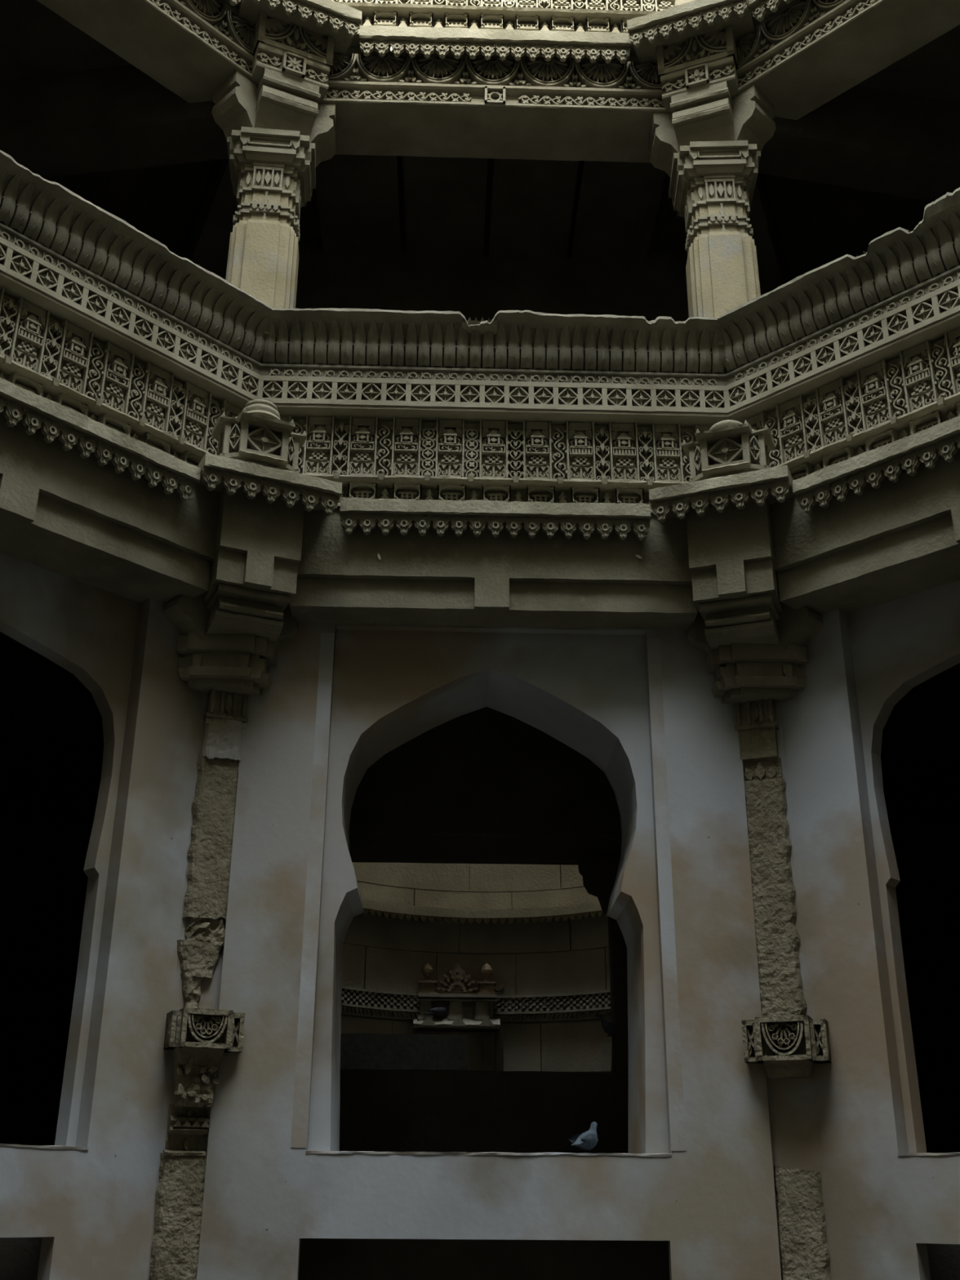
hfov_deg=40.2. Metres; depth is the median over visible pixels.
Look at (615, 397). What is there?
flower
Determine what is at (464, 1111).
wall
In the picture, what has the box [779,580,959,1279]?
wall
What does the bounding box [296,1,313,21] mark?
pendant
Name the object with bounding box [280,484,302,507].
pendant
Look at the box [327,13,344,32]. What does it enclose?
pendant
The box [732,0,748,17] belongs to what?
pendant
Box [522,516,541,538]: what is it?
pendant
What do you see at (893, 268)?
cornice
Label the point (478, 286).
wall
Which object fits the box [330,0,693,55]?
frieze
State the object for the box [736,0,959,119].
lintel
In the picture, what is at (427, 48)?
pendant
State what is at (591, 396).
flower
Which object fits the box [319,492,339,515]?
pendant
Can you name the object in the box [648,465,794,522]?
ledge
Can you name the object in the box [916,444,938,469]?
pendant
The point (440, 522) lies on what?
pendant
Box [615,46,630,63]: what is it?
pendant
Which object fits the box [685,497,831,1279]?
pilaster
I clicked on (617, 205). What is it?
ceiling slab
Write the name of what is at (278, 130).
stone column
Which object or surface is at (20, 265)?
flower
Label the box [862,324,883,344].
flower
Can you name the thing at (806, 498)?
pendant
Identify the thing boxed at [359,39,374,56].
pendant
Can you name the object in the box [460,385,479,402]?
flower
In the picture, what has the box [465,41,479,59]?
pendant
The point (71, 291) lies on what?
flower
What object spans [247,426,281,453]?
flower
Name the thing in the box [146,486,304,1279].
pilaster
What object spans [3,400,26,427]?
pendant
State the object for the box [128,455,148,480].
pendant
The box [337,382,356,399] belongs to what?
flower
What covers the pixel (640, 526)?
pendant
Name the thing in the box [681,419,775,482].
carved ornament
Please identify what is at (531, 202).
ceiling slab
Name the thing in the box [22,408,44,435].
pendant
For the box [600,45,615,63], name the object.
pendant
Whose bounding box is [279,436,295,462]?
post
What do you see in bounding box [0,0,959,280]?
ceiling
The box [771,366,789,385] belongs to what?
flower
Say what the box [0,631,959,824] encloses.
ceiling
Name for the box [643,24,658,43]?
pendant
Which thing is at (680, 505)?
pendant
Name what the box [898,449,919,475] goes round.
pendant
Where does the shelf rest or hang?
attached to the shrine
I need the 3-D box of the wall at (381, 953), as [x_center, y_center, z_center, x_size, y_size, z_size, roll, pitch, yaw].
[0.070,-1.594,16.410,5.297,19.400,4.680,1,-23,-1]
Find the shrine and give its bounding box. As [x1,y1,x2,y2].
[409,962,504,1071]
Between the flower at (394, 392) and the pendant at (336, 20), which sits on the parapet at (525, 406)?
the flower at (394, 392)
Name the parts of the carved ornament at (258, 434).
post, post, post, rail, rail, post, post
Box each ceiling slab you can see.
[315,154,401,257]
[403,155,488,255]
[488,158,578,261]
[570,160,666,259]
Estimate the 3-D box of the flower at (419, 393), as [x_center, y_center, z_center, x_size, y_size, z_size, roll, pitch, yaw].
[-0.481,-1.987,10.653,0.169,0.178,0.084,1,-23,-1]
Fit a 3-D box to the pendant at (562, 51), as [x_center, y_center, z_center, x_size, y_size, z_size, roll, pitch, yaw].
[0.759,-5.371,11.996,0.137,0.169,0.058,1,-23,-1]
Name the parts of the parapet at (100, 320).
knob, vine panel, box panel, shrine panel, vine panel, knob, box panel, shrine panel, vine panel, knob, box panel, shrine panel, vine panel, knob, box panel, shrine panel, vine panel, knob, box panel, shrine panel, vine panel, shrine panel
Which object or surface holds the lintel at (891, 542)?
on the pilaster at (754, 643)
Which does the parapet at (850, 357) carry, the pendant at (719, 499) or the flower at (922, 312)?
the flower at (922, 312)
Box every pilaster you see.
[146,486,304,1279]
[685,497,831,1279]
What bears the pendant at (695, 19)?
attached to the ledge at (664, 27)
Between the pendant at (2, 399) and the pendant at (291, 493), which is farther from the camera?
the pendant at (291, 493)
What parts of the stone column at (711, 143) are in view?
lotus panel, frame, moulding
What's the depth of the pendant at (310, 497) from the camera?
9.63 m
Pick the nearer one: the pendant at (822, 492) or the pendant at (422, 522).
the pendant at (822, 492)
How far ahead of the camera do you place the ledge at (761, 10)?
11.55 m
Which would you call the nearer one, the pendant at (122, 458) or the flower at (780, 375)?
the pendant at (122, 458)
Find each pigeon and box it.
[423,1000,449,1017]
[568,1121,598,1153]
[598,1013,614,1036]
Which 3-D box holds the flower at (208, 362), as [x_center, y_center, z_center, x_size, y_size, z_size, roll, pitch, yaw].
[-2.143,-2.160,10.279,0.084,0.178,0.169,-20,-30,39]
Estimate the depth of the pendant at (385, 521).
9.82 m
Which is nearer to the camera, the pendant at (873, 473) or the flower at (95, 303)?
the pendant at (873, 473)
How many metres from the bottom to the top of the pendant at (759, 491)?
0.169 m
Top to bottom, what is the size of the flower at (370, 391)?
0.178 m
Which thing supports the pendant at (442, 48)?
attached to the ledge at (593, 46)
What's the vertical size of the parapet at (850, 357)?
1.938 m
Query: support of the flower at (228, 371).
on the parapet at (100, 320)
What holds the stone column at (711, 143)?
on the parapet at (850, 357)
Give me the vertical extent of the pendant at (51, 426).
0.169 m
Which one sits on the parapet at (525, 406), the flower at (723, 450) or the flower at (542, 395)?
the flower at (542, 395)
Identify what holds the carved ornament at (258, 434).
on the ledge at (317, 494)
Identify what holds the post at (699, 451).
on the carved ornament at (730, 446)
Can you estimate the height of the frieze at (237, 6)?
7.667 m
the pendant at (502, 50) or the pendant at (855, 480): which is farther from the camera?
the pendant at (502, 50)
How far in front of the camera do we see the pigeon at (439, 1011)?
15.77 m
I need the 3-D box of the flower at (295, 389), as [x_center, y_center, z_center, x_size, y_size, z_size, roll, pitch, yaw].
[-1.476,-2.006,10.630,0.169,0.178,0.084,1,-23,-1]
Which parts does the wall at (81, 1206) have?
window sill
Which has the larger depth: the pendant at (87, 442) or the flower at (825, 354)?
the flower at (825, 354)
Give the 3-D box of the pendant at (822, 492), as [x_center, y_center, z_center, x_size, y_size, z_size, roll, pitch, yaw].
[2.458,-1.030,9.398,0.133,0.169,0.058,-20,-30,39]
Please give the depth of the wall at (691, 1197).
9.04 m
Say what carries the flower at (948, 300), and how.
on the parapet at (850, 357)
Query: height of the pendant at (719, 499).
0.169 m
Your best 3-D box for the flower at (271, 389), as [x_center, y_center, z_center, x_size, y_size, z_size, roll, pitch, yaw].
[-1.675,-2.009,10.624,0.169,0.178,0.084,1,-23,-1]
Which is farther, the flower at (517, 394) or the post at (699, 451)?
the flower at (517, 394)
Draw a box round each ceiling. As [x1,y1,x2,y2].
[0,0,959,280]
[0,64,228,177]
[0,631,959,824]
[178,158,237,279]
[349,706,622,865]
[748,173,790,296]
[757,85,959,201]
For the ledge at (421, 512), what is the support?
attached to the lintel at (447, 580)
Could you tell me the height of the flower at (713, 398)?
0.178 m
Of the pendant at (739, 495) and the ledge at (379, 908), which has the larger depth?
the ledge at (379, 908)
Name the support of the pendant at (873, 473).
attached to the ledge at (943, 437)
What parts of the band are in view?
rail, rail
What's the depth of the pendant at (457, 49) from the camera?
11.97 m
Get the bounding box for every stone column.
[212,10,337,339]
[648,24,776,349]
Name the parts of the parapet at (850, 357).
shrine panel, vine panel, shrine panel, box panel, knob, vine panel, shrine panel, box panel, knob, vine panel, shrine panel, box panel, knob, vine panel, shrine panel, box panel, knob, vine panel, shrine panel, box panel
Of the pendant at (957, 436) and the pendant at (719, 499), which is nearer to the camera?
the pendant at (957, 436)
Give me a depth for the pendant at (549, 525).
9.85 m
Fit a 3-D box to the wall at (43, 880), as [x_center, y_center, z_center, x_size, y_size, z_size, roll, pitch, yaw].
[0.151,-3.890,10.638,19.400,19.300,20.400,1,-23,-1]
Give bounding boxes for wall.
[0,552,202,1279]
[0,810,959,1152]
[196,622,781,1279]
[295,235,688,321]
[339,1069,628,1153]
[340,862,612,1071]
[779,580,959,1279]
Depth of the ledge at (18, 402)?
8.87 m
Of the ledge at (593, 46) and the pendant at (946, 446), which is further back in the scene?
the ledge at (593, 46)
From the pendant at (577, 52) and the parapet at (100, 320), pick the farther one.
the pendant at (577, 52)
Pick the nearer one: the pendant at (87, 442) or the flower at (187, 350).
the pendant at (87, 442)
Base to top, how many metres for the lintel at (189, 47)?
0.715 m
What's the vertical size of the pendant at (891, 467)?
0.169 m
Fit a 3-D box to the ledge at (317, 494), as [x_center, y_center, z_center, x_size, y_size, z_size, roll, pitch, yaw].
[-1.683,-1.027,9.923,1.020,0.378,0.963,10,-25,-22]
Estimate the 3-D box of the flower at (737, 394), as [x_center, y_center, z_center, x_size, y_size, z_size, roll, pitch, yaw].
[2.107,-1.975,10.642,0.169,0.178,0.084,-20,-30,39]
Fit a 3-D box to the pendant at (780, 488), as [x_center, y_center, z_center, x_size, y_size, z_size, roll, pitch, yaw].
[2.166,-1.077,9.471,0.145,0.169,0.058,-8,-25,19]
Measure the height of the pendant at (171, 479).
0.169 m
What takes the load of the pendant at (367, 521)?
attached to the ledge at (421, 512)
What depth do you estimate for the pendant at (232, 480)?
9.41 m
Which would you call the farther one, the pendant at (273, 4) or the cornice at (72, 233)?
the pendant at (273, 4)
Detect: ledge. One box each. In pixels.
[0,377,200,502]
[196,453,342,515]
[222,0,240,6]
[238,0,362,54]
[339,497,650,540]
[359,25,631,63]
[361,898,606,924]
[626,0,755,64]
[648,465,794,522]
[748,0,795,21]
[791,416,959,514]
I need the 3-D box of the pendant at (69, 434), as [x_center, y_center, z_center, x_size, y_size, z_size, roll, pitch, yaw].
[-2.741,-1.344,8.750,0.058,0.169,0.133,-20,-30,39]
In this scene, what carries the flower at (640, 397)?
on the parapet at (525, 406)
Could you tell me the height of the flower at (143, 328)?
0.178 m
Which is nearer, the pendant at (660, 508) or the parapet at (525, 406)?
the pendant at (660, 508)
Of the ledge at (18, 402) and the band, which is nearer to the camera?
the ledge at (18, 402)
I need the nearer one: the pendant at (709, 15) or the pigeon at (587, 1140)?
the pigeon at (587, 1140)
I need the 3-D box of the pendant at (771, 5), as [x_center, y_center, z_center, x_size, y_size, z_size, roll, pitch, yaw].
[2.564,-5.576,11.484,0.138,0.169,0.058,-20,-30,39]
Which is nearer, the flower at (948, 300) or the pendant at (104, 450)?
the pendant at (104, 450)
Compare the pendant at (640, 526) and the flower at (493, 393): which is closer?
the pendant at (640, 526)
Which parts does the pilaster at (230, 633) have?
moulding, carved bracket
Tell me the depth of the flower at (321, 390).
10.63 m
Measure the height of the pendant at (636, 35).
0.169 m
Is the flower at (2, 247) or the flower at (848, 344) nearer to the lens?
the flower at (2, 247)
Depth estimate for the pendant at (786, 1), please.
11.37 m
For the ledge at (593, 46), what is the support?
attached to the lintel at (388, 104)
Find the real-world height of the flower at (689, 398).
0.178 m
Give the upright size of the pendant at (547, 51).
0.169 m
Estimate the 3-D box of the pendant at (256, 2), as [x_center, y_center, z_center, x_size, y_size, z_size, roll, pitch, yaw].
[-1.941,-5.620,11.420,0.144,0.169,0.058,10,-25,-22]
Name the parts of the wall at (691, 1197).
window sill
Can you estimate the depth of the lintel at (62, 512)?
9.03 m
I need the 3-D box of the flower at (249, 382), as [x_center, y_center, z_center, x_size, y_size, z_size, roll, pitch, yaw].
[-1.870,-2.044,10.544,0.084,0.178,0.169,-20,-30,39]
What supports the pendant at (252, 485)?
attached to the ledge at (317, 494)
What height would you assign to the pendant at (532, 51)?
0.169 m
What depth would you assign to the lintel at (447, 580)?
9.86 m
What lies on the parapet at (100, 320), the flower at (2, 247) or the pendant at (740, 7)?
the flower at (2, 247)
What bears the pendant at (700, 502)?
attached to the ledge at (775, 485)
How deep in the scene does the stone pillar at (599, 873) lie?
11.52 m
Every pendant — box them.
[0,396,6,413]
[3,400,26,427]
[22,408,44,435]
[40,416,62,443]
[58,424,79,451]
[76,432,97,458]
[93,440,115,466]
[111,448,132,473]
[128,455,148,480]
[144,462,164,488]
[160,470,180,494]
[177,476,195,502]
[201,466,223,491]
[222,471,243,495]
[229,0,240,6]
[241,475,262,499]
[252,0,262,4]
[261,480,282,503]
[265,0,280,9]
[280,0,297,15]
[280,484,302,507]
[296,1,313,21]
[300,488,320,511]
[311,7,328,26]
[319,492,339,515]
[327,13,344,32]
[340,512,359,534]
[342,18,359,38]
[358,513,377,535]
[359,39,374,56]
[374,39,390,57]
[377,513,395,535]
[389,40,404,57]
[395,514,413,536]
[404,40,419,57]
[413,514,431,536]
[419,40,435,57]
[431,514,449,536]
[435,41,449,58]
[449,41,465,58]
[449,515,468,537]
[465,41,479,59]
[468,515,486,537]
[480,43,495,59]
[486,515,504,537]
[495,43,510,60]
[504,516,523,537]
[510,43,525,61]
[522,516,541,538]
[524,44,540,61]
[540,44,555,62]
[541,516,559,538]
[555,44,570,62]
[559,517,577,538]
[569,44,585,62]
[577,517,595,539]
[585,45,600,62]
[595,518,613,539]
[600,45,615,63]
[613,518,631,540]
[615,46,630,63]
[628,28,644,48]
[631,518,649,540]
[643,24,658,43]
[650,499,671,522]
[657,20,673,39]
[670,496,690,519]
[672,15,688,35]
[687,11,702,31]
[689,493,710,515]
[702,7,718,26]
[709,489,729,513]
[716,2,733,22]
[728,486,750,509]
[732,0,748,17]
[748,482,769,506]
[751,0,767,21]
[764,0,780,13]
[768,479,790,502]
[782,0,791,3]
[796,489,815,514]
[813,483,832,508]
[829,477,848,502]
[846,471,866,495]
[863,463,884,488]
[880,457,902,483]
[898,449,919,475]
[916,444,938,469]
[935,435,957,462]
[954,433,959,448]
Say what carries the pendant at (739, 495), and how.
attached to the ledge at (775, 485)
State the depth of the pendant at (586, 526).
9.86 m
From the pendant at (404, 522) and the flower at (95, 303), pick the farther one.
the pendant at (404, 522)
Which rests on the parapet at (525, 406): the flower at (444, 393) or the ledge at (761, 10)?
the flower at (444, 393)
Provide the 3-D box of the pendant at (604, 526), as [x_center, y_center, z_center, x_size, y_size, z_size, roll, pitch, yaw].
[0.939,-0.842,9.866,0.137,0.169,0.058,1,-23,-1]
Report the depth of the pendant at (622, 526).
9.86 m
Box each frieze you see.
[234,0,241,8]
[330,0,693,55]
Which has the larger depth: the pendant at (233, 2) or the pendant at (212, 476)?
the pendant at (233, 2)
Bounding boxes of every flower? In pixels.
[0,244,5,262]
[9,254,31,276]
[35,267,57,288]
[61,281,82,302]
[86,293,106,314]
[110,306,129,327]
[133,319,152,338]
[156,330,174,350]
[178,342,196,361]
[200,353,217,372]
[221,364,237,382]
[228,423,240,452]
[241,374,257,393]
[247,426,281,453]
[262,381,282,398]
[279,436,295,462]
[287,381,306,398]
[312,382,332,399]
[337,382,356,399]
[361,382,381,399]
[386,383,405,400]
[410,384,430,401]
[435,384,454,401]
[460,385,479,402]
[484,385,504,402]
[509,386,528,403]
[533,386,553,404]
[558,387,577,404]
[582,387,602,404]
[607,388,626,405]
[631,389,651,406]
[656,389,675,406]
[680,390,699,407]
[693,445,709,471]
[705,391,724,407]
[707,437,742,463]
[728,386,746,404]
[748,435,760,463]
[750,376,767,395]
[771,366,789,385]
[793,355,812,375]
[816,345,835,365]
[839,335,858,355]
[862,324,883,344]
[887,313,908,333]
[912,302,933,322]
[937,290,959,311]
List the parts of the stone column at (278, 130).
moulding, frame, lotus panel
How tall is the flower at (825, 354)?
0.178 m
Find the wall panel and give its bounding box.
[340,1033,467,1070]
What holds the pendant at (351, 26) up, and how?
attached to the ledge at (338, 20)
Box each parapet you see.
[0,150,271,466]
[259,306,728,514]
[717,186,959,479]
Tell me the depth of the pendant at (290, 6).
11.51 m
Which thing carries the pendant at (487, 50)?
attached to the ledge at (593, 46)
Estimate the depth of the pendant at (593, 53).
12.00 m
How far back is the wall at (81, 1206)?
8.77 m
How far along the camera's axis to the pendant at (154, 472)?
9.18 m
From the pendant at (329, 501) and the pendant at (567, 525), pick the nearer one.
the pendant at (329, 501)
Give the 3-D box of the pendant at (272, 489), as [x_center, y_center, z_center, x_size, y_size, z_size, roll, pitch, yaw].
[-1.513,-1.079,9.531,0.145,0.169,0.058,10,-25,-22]
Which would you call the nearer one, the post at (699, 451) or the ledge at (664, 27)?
the post at (699, 451)
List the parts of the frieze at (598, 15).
vine panel, shrine panel, vine panel, box panel, shrine panel, vine panel, box panel, shrine panel, vine panel, box panel, shrine panel, vine panel, shrine panel, box panel, vine panel, shrine panel, box panel, vine panel, shrine panel, box panel, vine panel, shrine panel, box panel, vine panel, box panel, shrine panel, vine panel, shrine panel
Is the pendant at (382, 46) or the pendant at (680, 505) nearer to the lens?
the pendant at (680, 505)
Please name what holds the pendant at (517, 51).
attached to the ledge at (593, 46)
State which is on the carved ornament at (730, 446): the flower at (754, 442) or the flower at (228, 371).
the flower at (754, 442)
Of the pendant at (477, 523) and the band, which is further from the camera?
the band
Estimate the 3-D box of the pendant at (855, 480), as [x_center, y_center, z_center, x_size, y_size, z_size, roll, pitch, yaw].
[2.652,-1.101,9.229,0.133,0.169,0.058,-20,-30,39]
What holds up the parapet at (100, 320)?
on the lintel at (62, 512)
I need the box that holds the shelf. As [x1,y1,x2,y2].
[413,1017,500,1028]
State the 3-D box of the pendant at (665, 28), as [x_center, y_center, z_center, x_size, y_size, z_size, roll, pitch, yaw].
[1.661,-5.459,11.735,0.133,0.169,0.058,-8,-25,19]
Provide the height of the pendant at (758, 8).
0.169 m
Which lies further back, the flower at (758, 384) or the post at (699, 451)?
the flower at (758, 384)
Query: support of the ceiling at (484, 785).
on the stone pillar at (599, 873)
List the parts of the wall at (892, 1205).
window sill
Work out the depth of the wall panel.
11.17 m
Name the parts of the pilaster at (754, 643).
carved bracket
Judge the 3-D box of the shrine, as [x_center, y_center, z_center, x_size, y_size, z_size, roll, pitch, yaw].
[-0.282,4.811,15.720,1.166,1.870,0.258,1,-23,-1]
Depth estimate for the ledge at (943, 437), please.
9.11 m
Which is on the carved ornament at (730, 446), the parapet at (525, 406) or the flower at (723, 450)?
the flower at (723, 450)
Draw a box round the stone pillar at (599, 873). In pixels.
[577,856,628,1073]
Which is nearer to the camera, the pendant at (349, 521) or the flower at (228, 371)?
the pendant at (349, 521)
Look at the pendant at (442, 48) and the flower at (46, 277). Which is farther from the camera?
the pendant at (442, 48)
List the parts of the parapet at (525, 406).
shrine panel, vine panel, shrine panel, knob, vine panel, shrine panel, box panel, knob, vine panel, shrine panel, box panel, knob, vine panel, shrine panel, box panel, knob, vine panel, shrine panel, box panel, vine panel, knob, shrine panel, box panel, vine panel, knob, shrine panel, box panel, vine panel, knob, shrine panel, box panel, vine panel, knob, shrine panel, vine panel, shrine panel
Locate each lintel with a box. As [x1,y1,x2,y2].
[0,408,220,602]
[37,0,258,102]
[289,507,697,630]
[321,47,671,162]
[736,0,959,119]
[769,444,959,614]
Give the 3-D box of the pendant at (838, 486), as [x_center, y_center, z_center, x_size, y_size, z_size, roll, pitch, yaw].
[2.555,-1.066,9.313,0.133,0.169,0.058,-20,-30,39]
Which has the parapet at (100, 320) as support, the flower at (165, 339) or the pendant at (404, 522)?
the flower at (165, 339)
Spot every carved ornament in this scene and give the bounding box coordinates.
[210,399,306,473]
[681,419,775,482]
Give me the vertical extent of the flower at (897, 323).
0.178 m
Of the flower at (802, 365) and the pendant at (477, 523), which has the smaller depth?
the pendant at (477, 523)
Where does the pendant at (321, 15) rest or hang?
attached to the ledge at (338, 20)
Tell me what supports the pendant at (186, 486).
attached to the ledge at (18, 402)
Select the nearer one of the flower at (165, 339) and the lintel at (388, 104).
the flower at (165, 339)
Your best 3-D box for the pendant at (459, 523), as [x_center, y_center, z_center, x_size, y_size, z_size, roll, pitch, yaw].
[-0.157,-0.861,9.839,0.137,0.169,0.058,1,-23,-1]
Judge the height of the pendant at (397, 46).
0.169 m
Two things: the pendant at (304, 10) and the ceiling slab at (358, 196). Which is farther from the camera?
the ceiling slab at (358, 196)
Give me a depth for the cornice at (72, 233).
9.95 m
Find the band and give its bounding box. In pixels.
[341,985,611,1022]
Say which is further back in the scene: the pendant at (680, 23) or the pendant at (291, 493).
the pendant at (680, 23)
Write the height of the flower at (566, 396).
0.178 m
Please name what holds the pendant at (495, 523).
attached to the ledge at (421, 512)
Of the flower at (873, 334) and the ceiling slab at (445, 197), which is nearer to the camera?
the flower at (873, 334)
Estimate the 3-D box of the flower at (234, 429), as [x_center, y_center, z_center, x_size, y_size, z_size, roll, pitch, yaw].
[-1.797,-1.489,9.686,0.110,0.214,0.084,-6,-24,15]
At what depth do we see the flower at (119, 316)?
9.75 m
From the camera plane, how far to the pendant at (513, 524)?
9.84 m
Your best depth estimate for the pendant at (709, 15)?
11.60 m
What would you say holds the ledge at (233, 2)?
on the lintel at (189, 47)
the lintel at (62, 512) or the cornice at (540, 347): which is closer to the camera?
the lintel at (62, 512)
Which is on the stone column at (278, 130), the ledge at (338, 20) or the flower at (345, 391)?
the ledge at (338, 20)
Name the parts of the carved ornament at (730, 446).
post, post, rail, rail, post, post, post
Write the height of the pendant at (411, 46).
0.169 m
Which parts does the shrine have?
niche frame, cornice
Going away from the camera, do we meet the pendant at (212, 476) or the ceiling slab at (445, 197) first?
the pendant at (212, 476)
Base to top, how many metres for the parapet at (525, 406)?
1.898 m
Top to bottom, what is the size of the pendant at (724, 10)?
0.169 m

